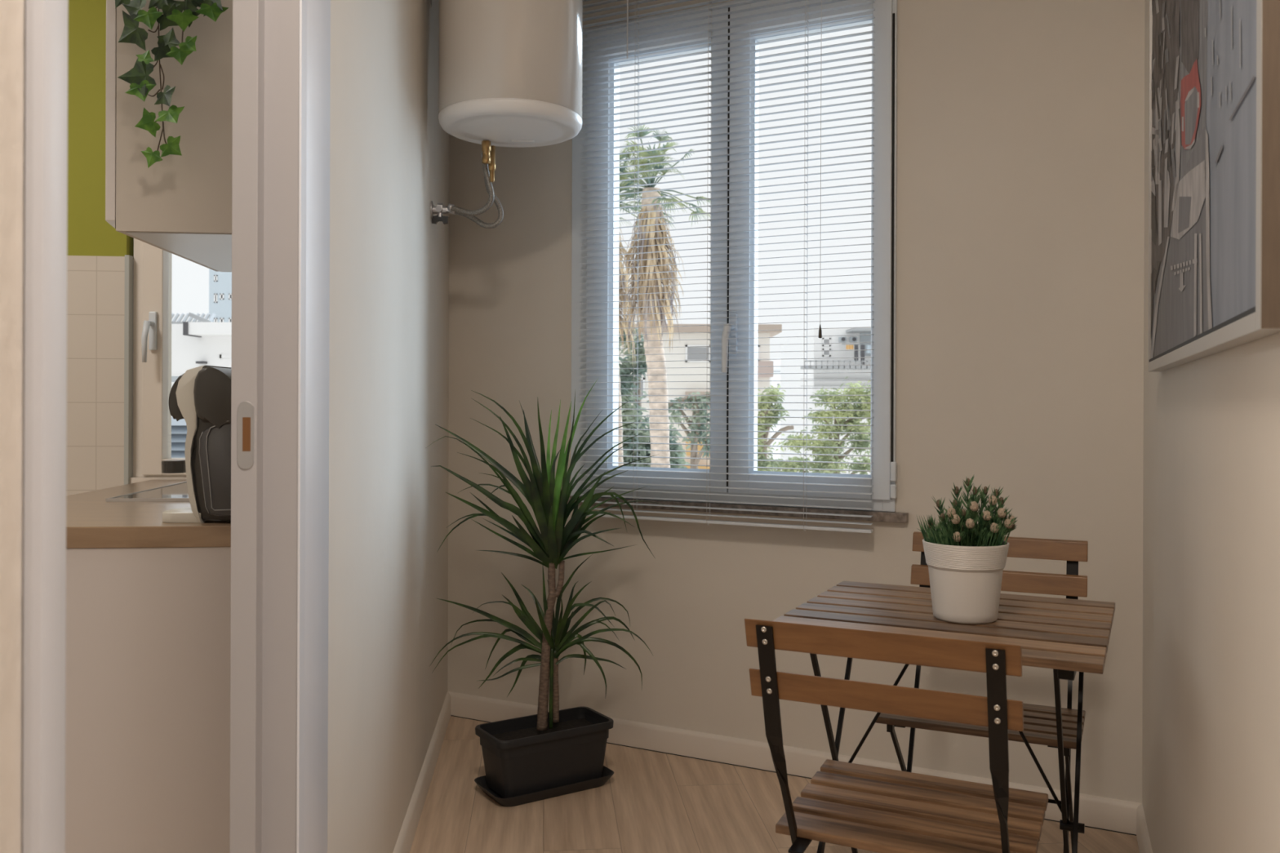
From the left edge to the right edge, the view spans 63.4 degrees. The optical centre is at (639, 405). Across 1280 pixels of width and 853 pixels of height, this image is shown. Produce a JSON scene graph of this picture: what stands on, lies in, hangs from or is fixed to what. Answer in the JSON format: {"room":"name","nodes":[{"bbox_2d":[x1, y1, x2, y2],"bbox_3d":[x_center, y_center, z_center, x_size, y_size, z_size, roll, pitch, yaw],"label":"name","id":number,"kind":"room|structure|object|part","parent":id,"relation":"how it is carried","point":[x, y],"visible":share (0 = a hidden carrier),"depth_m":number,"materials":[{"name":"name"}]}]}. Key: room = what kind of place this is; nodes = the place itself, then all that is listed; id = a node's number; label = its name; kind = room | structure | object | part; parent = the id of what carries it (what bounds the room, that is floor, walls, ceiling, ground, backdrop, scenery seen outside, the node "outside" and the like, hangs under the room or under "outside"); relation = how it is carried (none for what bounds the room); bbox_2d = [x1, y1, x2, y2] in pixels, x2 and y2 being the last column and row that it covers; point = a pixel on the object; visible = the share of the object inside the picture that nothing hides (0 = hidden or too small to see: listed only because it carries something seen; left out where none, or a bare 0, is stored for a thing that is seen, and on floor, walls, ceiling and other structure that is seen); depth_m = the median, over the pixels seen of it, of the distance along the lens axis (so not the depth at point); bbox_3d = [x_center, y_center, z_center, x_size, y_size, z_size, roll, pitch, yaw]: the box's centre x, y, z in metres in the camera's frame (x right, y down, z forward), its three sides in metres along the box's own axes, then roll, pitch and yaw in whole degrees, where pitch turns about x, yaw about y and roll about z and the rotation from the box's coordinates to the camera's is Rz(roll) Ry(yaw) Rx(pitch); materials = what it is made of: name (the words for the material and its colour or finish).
{"room":"dining nook","nodes":[
{"label":"dining nook","id":0,"kind":"room"},
{"bbox_2d":[66,0,186,484],"bbox_3d":[-1.931,-0.269,3.040,2.487,2.720,0.220,0,0,-5],"label":"wall","id":1,"kind":"structure","parent":0,"point":[88,231],"depth_m":2.96,"materials":[{"name":"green paint"}]},
{"bbox_2d":[66,255,124,495],"bbox_3d":[-2.293,0.331,2.892,1.643,1.518,0.008,0,0,-5],"label":"wall tiles","id":2,"kind":"object","parent":1,"relation":"attached to","point":[95,457],"depth_m":2.96,"materials":[{"name":"white tile"}]},
{"bbox_2d":[124,254,133,484],"bbox_3d":[-1.468,-0.098,2.977,0.012,0.662,0.030,0,0,-5],"label":"trim","id":3,"kind":"structure","parent":1,"relation":"attached to","point":[128,311],"depth_m":2.96,"materials":[{"name":"grey metal"}]},
{"bbox_2d":[133,238,186,476],"bbox_3d":[-1.112,-0.473,3.026,0.704,1.365,0.138,0,0,-5],"label":"window","id":4,"kind":"structure","parent":1,"relation":"in","point":[153,265],"depth_m":2.99,"materials":[{"name":"white plastic"}]},
{"bbox_3d":[-1.401,-0.195,2.958,0.022,0.147,0.057,0,0,0],"label":"handle","id":5,"kind":"part","parent":4,"relation":"part of","materials":[{"name":"white plastic"}]},
{"bbox_2d":[0,0,449,852],"bbox_3d":[-0.597,-0.264,2.135,0.120,2.720,3.334,0,0,-5],"label":"wall","id":6,"kind":"structure","parent":0,"point":[389,148],"depth_m":2.06,"materials":[{"name":"beige paint"}]},
{"bbox_2d":[105,0,232,271],"bbox_3d":[-0.785,-0.782,2.127,0.369,0.952,0.562,0,0,-5],"label":"upper cabinet","id":7,"kind":"object","parent":6,"relation":"attached to","point":[180,206],"visible":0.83,"depth_m":1.84,"materials":[{"name":"beige"}]},
{"bbox_3d":[-0.961,-0.792,2.111,0.016,0.932,0.561,0,0,-5],"label":"door","id":8,"kind":"part","parent":7,"relation":"part of","materials":[{"name":"white wood"}]},
{"bbox_3d":[-0.959,-0.319,2.082,0.016,0.014,0.500,0,0,-5],"label":"grip rail","id":9,"kind":"part","parent":7,"relation":"part of","materials":[{"name":"beige wood"}]},
{"bbox_2d":[115,0,228,168],"bbox_3d":[-0.816,-0.740,1.790,0.209,0.663,0.034,0,0,0],"label":"ivy","id":10,"kind":"object","parent":7,"relation":"hanging from","point":[141,83],"visible":1,"depth_m":1.79,"materials":[{"name":"green plant"}]},
{"bbox_3d":[-0.805,-0.753,1.802,0.100,0.636,0.010,0,0,0],"label":"vine stem","id":11,"kind":"part","parent":10,"relation":"part of","materials":[{"name":"brown"}]},
{"bbox_2d":[22,0,330,852],"bbox_3d":[-0.461,-0.004,1.127,0.143,2.200,0.916,0,0,0],"label":"door frame","id":12,"kind":"structure","parent":6,"relation":"in","point":[297,33],"depth_m":1.39,"materials":[{"name":"white paint"}]},
{"bbox_3d":[-0.398,-0.003,0.694,0.014,2.200,0.037,0,0,-5],"label":"casing","id":13,"kind":"part","parent":12,"relation":"part of","materials":[{"name":"white paint"}]},
{"bbox_2d":[229,0,264,852],"bbox_3d":[-0.557,0.028,1.778,0.033,2.124,0.852,0,0,-5],"label":"door","id":14,"kind":"structure","parent":12,"relation":"attached to","point":[248,15],"depth_m":1.35,"materials":[{"name":"grey paint"}]},
{"bbox_3d":[-0.515,0.040,1.355,0.021,0.089,0.001,0,0,-5],"label":"edge pull","id":15,"kind":"part","parent":14,"relation":"part of","materials":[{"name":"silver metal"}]},
{"bbox_3d":[-0.472,-0.004,1.493,0.012,2.200,0.184,0,0,-5],"label":"casing","id":16,"kind":"part","parent":12,"relation":"part of","materials":[{"name":"white paint"}]},
{"bbox_2d":[392,691,450,852],"bbox_3d":[-0.580,1.056,2.634,0.014,0.080,2.103,0,0,-5],"label":"baseboard","id":17,"kind":"structure","parent":6,"relation":"attached to","point":[407,832],"depth_m":2.84,"materials":[{"name":"beige"}]},
{"bbox_2d":[430,200,451,224],"bbox_3d":[-0.595,-0.575,3.097,0.060,0.069,0.052,0,0,0],"label":"valve","id":18,"kind":"object","parent":6,"relation":"attached to","point":[439,209],"visible":1,"depth_m":3.09,"materials":[{"name":"grey metal"}]},
{"bbox_3d":[-0.598,-0.555,3.100,0.049,0.028,0.012,0,0,-5],"label":"knob","id":19,"kind":"part","parent":18,"relation":"part of","materials":[{"name":"grey plastic"}]},
{"bbox_2d":[427,0,582,147],"bbox_3d":[-0.388,-1.155,2.920,0.455,0.799,0.402,0,0,0],"label":"water heater","id":20,"kind":"object","parent":6,"relation":"attached to","point":[510,71],"visible":1,"depth_m":2.76,"materials":[{"name":"white metal"}]},
{"bbox_2d":[447,140,494,215],"bbox_3d":[-0.486,-0.660,3.054,0.182,0.199,0.072,0,0,41],"label":"hose","id":21,"kind":"object","parent":20,"relation":"attached to","point":[486,144],"visible":1,"depth_m":3.03,"materials":[{"name":"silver metal"}]},
{"bbox_2d":[449,145,503,228],"bbox_3d":[-0.498,-0.641,3.077,0.174,0.226,0.105,0,0,11],"label":"hose","id":22,"kind":"object","parent":20,"relation":"attached to","point":[491,166],"visible":0.72,"depth_m":3.10,"materials":[{"name":"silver metal"}]},
{"bbox_2d":[409,715,1139,852],"bbox_3d":[-0.404,1.157,0.800,5.600,0.120,7.000,0,0,0],"label":"floor","id":23,"kind":"structure","parent":0,"point":[652,802],"depth_m":2.78,"materials":[{"name":"brown wood"}]},
{"bbox_2d":[65,546,231,852],"bbox_3d":[-0.983,0.674,2.417,0.700,0.842,1.170,0,0,-5],"label":"base cabinet","id":24,"kind":"object","parent":23,"relation":"on","point":[148,688],"visible":0.23,"depth_m":1.84,"materials":[{"name":"grey"}]},
{"bbox_2d":[66,479,231,548],"bbox_3d":[-0.989,0.234,2.415,0.714,0.038,1.173,0,0,-5],"label":"countertop","id":25,"kind":"structure","parent":24,"relation":"on","point":[92,522],"depth_m":1.85,"materials":[{"name":"brown wood"}]},
{"bbox_2d":[106,481,189,502],"bbox_3d":[-0.911,0.211,2.580,0.588,0.007,0.528,0,0,-5],"label":"induction hob","id":26,"kind":"object","parent":25,"relation":"in","point":[177,491],"visible":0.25,"depth_m":2.39,"materials":[{"name":"black glass"}]},
{"bbox_3d":[-0.911,0.212,2.580,0.580,0.005,0.520,0,0,-5],"label":"glass","id":27,"kind":"part","parent":26,"relation":"part of","materials":[{"name":"black glass"}]},
{"bbox_2d":[161,364,231,523],"bbox_3d":[-0.804,0.071,1.946,0.185,0.288,0.139,0,0,0],"label":"coffee machine","id":28,"kind":"object","parent":25,"relation":"on","point":[201,396],"visible":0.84,"depth_m":1.88,"materials":[{"name":"grey plastic"}]},
{"bbox_2d":[161,459,186,473],"bbox_3d":[-0.875,0.115,1.947,0.044,0.023,0.044,0,0,0],"label":"drip tray","id":29,"kind":"object","parent":28,"relation":"on","point":[170,466],"depth_m":1.93,"materials":[{"name":"black plastic"}]},
{"bbox_3d":[-0.758,0.114,1.939,0.083,0.179,0.120,0,0,0],"label":"water tank","id":30,"kind":"part","parent":28,"relation":"part of","materials":[{"name":"grey plastic"}]},
{"bbox_2d":[424,379,663,806],"bbox_3d":[-0.275,0.509,2.967,0.670,1.175,0.300,0,0,-13],"label":"potted plant","id":31,"kind":"object","parent":23,"relation":"on","point":[543,755],"visible":1,"depth_m":2.96,"materials":[{"name":"green plant"}]},
{"bbox_3d":[-0.279,0.640,2.954,0.645,0.418,0.193,0,0,8],"label":"crown","id":32,"kind":"part","parent":31,"relation":"part of","materials":[{"name":"green plant"}]},
{"bbox_3d":[-0.268,0.213,2.970,0.672,0.520,0.158,0,0,0],"label":"crown","id":33,"kind":"part","parent":31,"relation":"part of","materials":[{"name":"green plant"}]},
{"bbox_2d":[744,618,1048,852],"bbox_3d":[0.411,0.709,1.616,0.383,0.790,0.482,0,0,26],"label":"folding chair","id":34,"kind":"object","parent":23,"relation":"on","point":[879,810],"visible":1,"depth_m":1.54,"materials":[{"name":"brown wood"}]},
{"bbox_3d":[0.255,0.888,1.677,0.007,0.431,0.456,0,0,26],"label":"leg","id":35,"kind":"part","parent":34,"relation":"part of","materials":[{"name":"black metal"}]},
{"bbox_3d":[0.330,0.336,1.447,0.383,0.046,0.024,0,0,26],"label":"rail","id":36,"kind":"part","parent":34,"relation":"part of","materials":[{"name":"brown wood"}]},
{"bbox_3d":[0.339,0.414,1.466,0.383,0.046,0.024,0,0,26],"label":"rail","id":37,"kind":"part","parent":34,"relation":"part of","materials":[{"name":"brown wood"}]},
{"bbox_3d":[0.452,0.669,1.700,0.383,0.028,0.295,0,0,26],"label":"seat","id":38,"kind":"part","parent":34,"relation":"part of","materials":[{"name":"brown wood"}]},
{"bbox_2d":[772,581,1115,852],"bbox_3d":[0.576,0.748,1.942,0.552,0.710,0.560,0,0,26],"label":"folding table","id":39,"kind":"object","parent":23,"relation":"on","point":[1068,637],"visible":0.79,"depth_m":1.88,"materials":[{"name":"brown wood"}]},
{"bbox_3d":[0.581,0.758,1.952,0.416,0.690,0.441,0,0,26],"label":"leg frame","id":40,"kind":"part","parent":39,"relation":"part of","materials":[{"name":"black metal"}]},
{"bbox_3d":[0.571,0.758,1.933,0.452,0.690,0.441,0,0,26],"label":"leg frame","id":41,"kind":"part","parent":39,"relation":"part of","materials":[{"name":"black metal"}]},
{"bbox_2d":[916,475,1017,624],"bbox_3d":[0.599,0.260,1.912,0.173,0.265,0.172,0,0,39],"label":"potted plant","id":42,"kind":"object","parent":39,"relation":"on","point":[966,559],"visible":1,"depth_m":1.87,"materials":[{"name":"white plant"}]},
{"bbox_3d":[0.599,0.322,1.911,0.153,0.142,0.153,0,0,0],"label":"pot","id":43,"kind":"part","parent":42,"relation":"part of","materials":[{"name":"white"}]},
{"bbox_2d":[875,531,1088,848],"bbox_3d":[0.776,0.710,2.313,0.398,0.790,0.482,0,0,25],"label":"folding chair","id":44,"kind":"object","parent":23,"relation":"on","point":[1039,721],"visible":0.58,"depth_m":2.38,"materials":[{"name":"brown wood"}]},
{"bbox_3d":[0.624,0.889,2.398,0.007,0.431,0.456,0,0,25],"label":"leg","id":45,"kind":"part","parent":44,"relation":"part of","materials":[{"name":"black metal"}]},
{"bbox_3d":[0.737,0.670,2.229,0.398,0.028,0.295,0,0,25],"label":"seat","id":46,"kind":"part","parent":44,"relation":"part of","materials":[{"name":"brown wood"}]},
{"bbox_3d":[0.847,0.416,2.465,0.398,0.046,0.024,0,0,25],"label":"rail","id":47,"kind":"part","parent":44,"relation":"part of","materials":[{"name":"brown wood"}]},
{"bbox_3d":[0.856,0.338,2.484,0.398,0.046,0.024,0,0,25],"label":"rail","id":48,"kind":"part","parent":44,"relation":"part of","materials":[{"name":"brown wood"}]},
{"bbox_3d":[0.937,0.890,2.252,0.007,0.431,0.456,0,0,25],"label":"leg","id":49,"kind":"part","parent":44,"relation":"part of","materials":[{"name":"black metal"}]},
{"bbox_2d":[447,0,1145,803],"bbox_3d":[0.365,-0.261,3.282,2.920,2.720,0.250,0,0,27],"label":"wall","id":50,"kind":"structure","parent":0,"point":[1020,217],"depth_m":2.90,"materials":[{"name":"beige paint"}]},
{"bbox_2d":[567,0,908,523],"bbox_3d":[0.263,-0.454,3.187,1.120,1.569,0.153,0,0,27],"label":"window","id":51,"kind":"structure","parent":50,"relation":"in","point":[883,332],"depth_m":3.16,"materials":[{"name":"white plastic"}]},
{"bbox_3d":[0.063,-0.480,3.311,0.498,1.494,0.076,0,0,27],"label":"sash","id":52,"kind":"part","parent":51,"relation":"part of","materials":[{"name":"white plastic"}]},
{"bbox_2d":[577,0,875,533],"bbox_3d":[0.243,-0.583,3.154,0.953,1.896,0.091,0,0,27],"label":"blind","id":53,"kind":"object","parent":51,"relation":"attached to","point":[806,527],"visible":0.94,"depth_m":3.12,"materials":[{"name":"white plastic"}]},
{"bbox_3d":[-0.011,-0.564,3.260,0.008,1.856,0.028,0,0,16],"label":"ladder cord","id":54,"kind":"part","parent":53,"relation":"part of","materials":[{"name":"grey fabric"}]},
{"bbox_3d":[0.211,-0.563,3.145,0.008,1.856,0.028,0,0,16],"label":"ladder cord","id":55,"kind":"part","parent":53,"relation":"part of","materials":[{"name":"white fabric"}]},
{"bbox_3d":[0.229,0.354,3.134,0.953,0.009,0.024,0,0,27],"label":"rail","id":56,"kind":"part","parent":53,"relation":"part of","materials":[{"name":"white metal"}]},
{"bbox_3d":[0.482,-0.562,3.005,0.008,1.856,0.028,0,0,16],"label":"ladder cord","id":57,"kind":"part","parent":53,"relation":"part of","materials":[{"name":"white fabric"}]},
{"bbox_3d":[0.518,-0.869,2.967,0.001,1.283,0.001,0,0,0],"label":"pull cord","id":58,"kind":"part","parent":53,"relation":"part of","materials":[{"name":"grey fabric"}]},
{"bbox_3d":[0.270,-0.188,3.130,0.028,0.181,0.060,0,0,37],"label":"handle","id":59,"kind":"part","parent":51,"relation":"part of","materials":[{"name":"white plastic"}]},
{"bbox_3d":[0.257,0.317,3.182,1.120,0.027,0.024,0,0,27],"label":"sill","id":60,"kind":"part","parent":51,"relation":"part of","materials":[{"name":"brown stone"}]},
{"bbox_3d":[0.508,-0.478,3.082,0.494,1.494,0.076,0,0,27],"label":"sash","id":61,"kind":"part","parent":51,"relation":"part of","materials":[{"name":"white plastic"}]},
{"bbox_2d":[448,691,1141,835],"bbox_3d":[0.300,1.059,3.165,2.220,0.080,0.014,0,0,27],"label":"baseboard","id":62,"kind":"structure","parent":50,"relation":"attached to","point":[1095,811],"depth_m":3.15,"materials":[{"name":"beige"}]},
{"bbox_2d":[1142,0,1279,852],"bbox_3d":[1.033,-0.258,1.797,0.160,2.720,2.300,0,0,22],"label":"wall","id":63,"kind":"structure","parent":0,"point":[1211,704],"depth_m":1.49,"materials":[{"name":"beige paint"}]},
{"bbox_2d":[1136,803,1152,852],"bbox_3d":[0.901,1.061,1.713,0.014,0.080,2.050,0,0,22],"label":"baseboard","id":64,"kind":"structure","parent":63,"relation":"attached to","point":[1142,833],"depth_m":2.53,"materials":[{"name":"beige"}]},
{"bbox_2d":[1147,0,1279,371],"bbox_3d":[0.855,-0.502,1.603,0.025,0.860,1.312,0,0,22],"label":"framed picture","id":65,"kind":"object","parent":63,"relation":"attached to","point":[1214,127],"visible":1,"depth_m":1.34,"materials":[{"name":"painted wood"},{"name":"printed paper"}]},
{"bbox_3d":[0.611,-0.503,0.995,0.024,0.859,0.001,0,0,22],"label":"frame","id":66,"kind":"part","parent":65,"relation":"part of","materials":[{"name":"wood"}]},
{"label":"outside","id":67,"kind":"structure","parent":0,"visible":0},
{"bbox_2d":[845,344,853,349],"bbox_3d":[8.298,-2.291,41.011,0.303,0.178,0.077,0,0,0],"label":"laundry","id":68,"kind":"object","parent":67,"point":[847,347],"visible":1,"depth_m":41.00,"materials":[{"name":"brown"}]},
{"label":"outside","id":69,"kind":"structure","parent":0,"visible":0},
{"bbox_3d":[9.964,10.283,83.000,200.000,0.300,154.000,0,0,0],"label":"ground","id":70,"kind":"structure","parent":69,"visible":0},
{"bbox_2d":[171,417,186,457],"bbox_3d":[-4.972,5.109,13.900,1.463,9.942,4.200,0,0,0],"label":"building","id":71,"kind":"structure","parent":70,"relation":"on","point":[179,428],"depth_m":11.89,"materials":[{"name":"grey"}]},
{"bbox_2d":[171,321,231,417],"bbox_3d":[-13.927,3.695,37.475,3.467,12.709,9.050,0,0,0],"label":"apartment building","id":72,"kind":"structure","parent":70,"relation":"on","point":[193,344],"depth_m":34.00,"materials":[{"name":"white"}]},
{"bbox_3d":[-15.093,-0.850,33.999,0.799,0.312,0.022,0,0,0],"label":"pane","id":73,"kind":"part","parent":72,"relation":"part of","materials":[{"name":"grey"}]},
{"bbox_3d":[-14.453,-2.435,33.475,0.148,0.419,1.050,0,0,0],"label":"balcony post","id":74,"kind":"part","parent":72,"relation":"part of","materials":[{"name":"grey"}]},
{"bbox_2d":[171,312,215,324],"bbox_3d":[-15.191,-2.918,35.072,1.496,0.569,2.455,0,0,-19],"label":"pergola","id":75,"kind":"object","parent":72,"relation":"on","point":[201,319],"visible":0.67,"depth_m":34.62,"materials":[{"name":"grey metal"}]},
{"bbox_2d":[195,360,207,364],"bbox_3d":[-14.316,-1.391,33.850,0.252,0.073,0.300,0,0,0],"label":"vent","id":76,"kind":"object","parent":72,"relation":"attached to","point":[197,362],"depth_m":33.72,"materials":[{"name":"grey"}]},
{"bbox_2d":[208,268,231,322],"bbox_3d":[-23.241,0.604,63.980,3.444,18.826,8.040,0,0,0],"label":"apartment building","id":77,"kind":"structure","parent":70,"relation":"on","point":[220,282],"depth_m":60.01,"materials":[{"name":"white"}]},
{"bbox_2d":[617,148,675,466],"bbox_3d":[-0.660,2.398,20.999,2.703,15.402,2.680,0,0,0],"label":"fan palm","id":78,"kind":"object","parent":70,"relation":"on","point":[620,452],"visible":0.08,"depth_m":20.89,"materials":[{"name":"green plant"}]},
{"bbox_2d":[618,325,690,468],"bbox_3d":[-0.178,4.123,23.962,2.229,11.948,2.270,0,0,42],"label":"conifer tree","id":79,"kind":"object","parent":70,"relation":"on","point":[642,358],"visible":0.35,"depth_m":23.78,"materials":[{"name":"green plant"}]},
{"bbox_2d":[618,122,710,467],"bbox_3d":[0.069,2.651,18.091,2.243,14.901,2.347,0,0,38],"label":"fan palm","id":80,"kind":"object","parent":70,"relation":"on","point":[655,367],"visible":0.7,"depth_m":17.84,"materials":[{"name":"beige plant"}]},
{"bbox_2d":[667,391,710,468],"bbox_3d":[1.056,4.920,20.078,1.406,10.364,0.863,0,0,0],"label":"conifer tree","id":81,"kind":"object","parent":70,"relation":"on","point":[690,398],"visible":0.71,"depth_m":19.96,"materials":[{"name":"green plant"}]},
{"bbox_2d":[618,324,782,469],"bbox_3d":[0.745,3.890,34.600,6.582,12.421,10.800,0,0,0],"label":"apartment building","id":82,"kind":"structure","parent":70,"relation":"on","point":[683,374],"depth_m":30.00,"materials":[{"name":"white"}]},
{"bbox_3d":[-0.067,-0.500,29.999,0.428,0.591,0.022,0,0,0],"label":"pane","id":83,"kind":"part","parent":82,"relation":"part of","materials":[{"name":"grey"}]},
{"bbox_3d":[1.683,-1.491,29.999,0.742,0.497,0.022,0,0,0],"label":"pane","id":84,"kind":"part","parent":82,"relation":"part of","materials":[{"name":"grey glass"}]},
{"bbox_2d":[769,358,780,471],"bbox_3d":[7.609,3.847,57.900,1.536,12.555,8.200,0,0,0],"label":"apartment building","id":85,"kind":"structure","parent":70,"relation":"on","point":[776,362],"depth_m":54.00,"materials":[{"name":"white"}]},
{"bbox_2d":[757,383,793,471],"bbox_3d":[2.674,4.824,22.005,1.017,10.567,1.014,0,0,-39],"label":"pine tree","id":86,"kind":"object","parent":70,"relation":"on","point":[774,392],"visible":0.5,"depth_m":21.94,"materials":[{"name":"green plant"}]},
{"bbox_2d":[770,360,871,474],"bbox_3d":[4.603,4.482,25.023,3.368,11.263,1.516,0,0,2],"label":"pine tree","id":87,"kind":"object","parent":70,"relation":"on","point":[858,391],"visible":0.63,"depth_m":24.87,"materials":[{"name":"green plant"}]},
{"bbox_2d":[780,327,871,475],"bbox_3d":[9.714,3.502,46.300,6.487,13.260,11.400,0,0,0],"label":"apartment building","id":88,"kind":"structure","parent":70,"relation":"on","point":[821,363],"depth_m":42.00,"materials":[{"name":"white painted plaster"},{"name":"concrete"},{"name":"glass"}]},
{"bbox_3d":[7.554,-2.126,41.999,0.338,0.310,0.022,0,0,0],"label":"pane","id":89,"kind":"part","parent":88,"relation":"part of","materials":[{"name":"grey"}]},
{"bbox_3d":[7.554,-2.554,41.999,0.338,0.336,0.022,0,0,0],"label":"pane","id":90,"kind":"part","parent":88,"relation":"part of","materials":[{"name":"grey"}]},
{"bbox_2d":[838,336,846,342],"bbox_3d":[8.164,-2.644,41.800,0.258,0.208,0.399,0,0,0],"label":"air conditioner","id":91,"kind":"object","parent":88,"relation":"attached to","point":[842,339],"visible":1,"depth_m":41.65,"materials":[{"name":"grey metal"}]},
{"bbox_2d":[848,336,857,342],"bbox_3d":[8.604,-2.644,41.800,0.258,0.208,0.399,0,0,0],"label":"air conditioner","id":92,"kind":"object","parent":88,"relation":"attached to","point":[853,339],"visible":0.95,"depth_m":41.65,"materials":[{"name":"grey metal"}]},
{"bbox_2d":[842,343,871,344],"bbox_3d":[8.632,-2.408,41.020,1.266,0.044,0.035,0,0,0],"label":"washing line","id":93,"kind":"object","parent":88,"relation":"attached to","point":[842,344],"visible":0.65,"depth_m":41.00,"materials":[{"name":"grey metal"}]},
{"bbox_2d":[853,344,857,360],"bbox_3d":[8.551,-2.063,40.995,0.150,0.633,0.050,0,0,0],"label":"laundry","id":94,"kind":"object","parent":93,"relation":"hanging from","point":[855,346],"visible":1,"depth_m":40.97,"materials":[{"name":"grey fabric"}]},
{"bbox_2d":[860,344,864,364],"bbox_3d":[8.805,-1.987,40.995,0.149,0.785,0.050,0,0,0],"label":"laundry","id":95,"kind":"object","parent":93,"relation":"hanging from","point":[862,346],"visible":1,"depth_m":40.97,"materials":[{"name":"grey fabric"}]},
{"bbox_2d":[866,344,871,353],"bbox_3d":[9.070,-2.215,41.011,0.227,0.330,0.077,0,0,0],"label":"laundry","id":96,"kind":"object","parent":93,"relation":"hanging from","point":[868,347],"visible":0.8,"depth_m":41.00,"materials":[{"name":"white fabric"}]}
]}

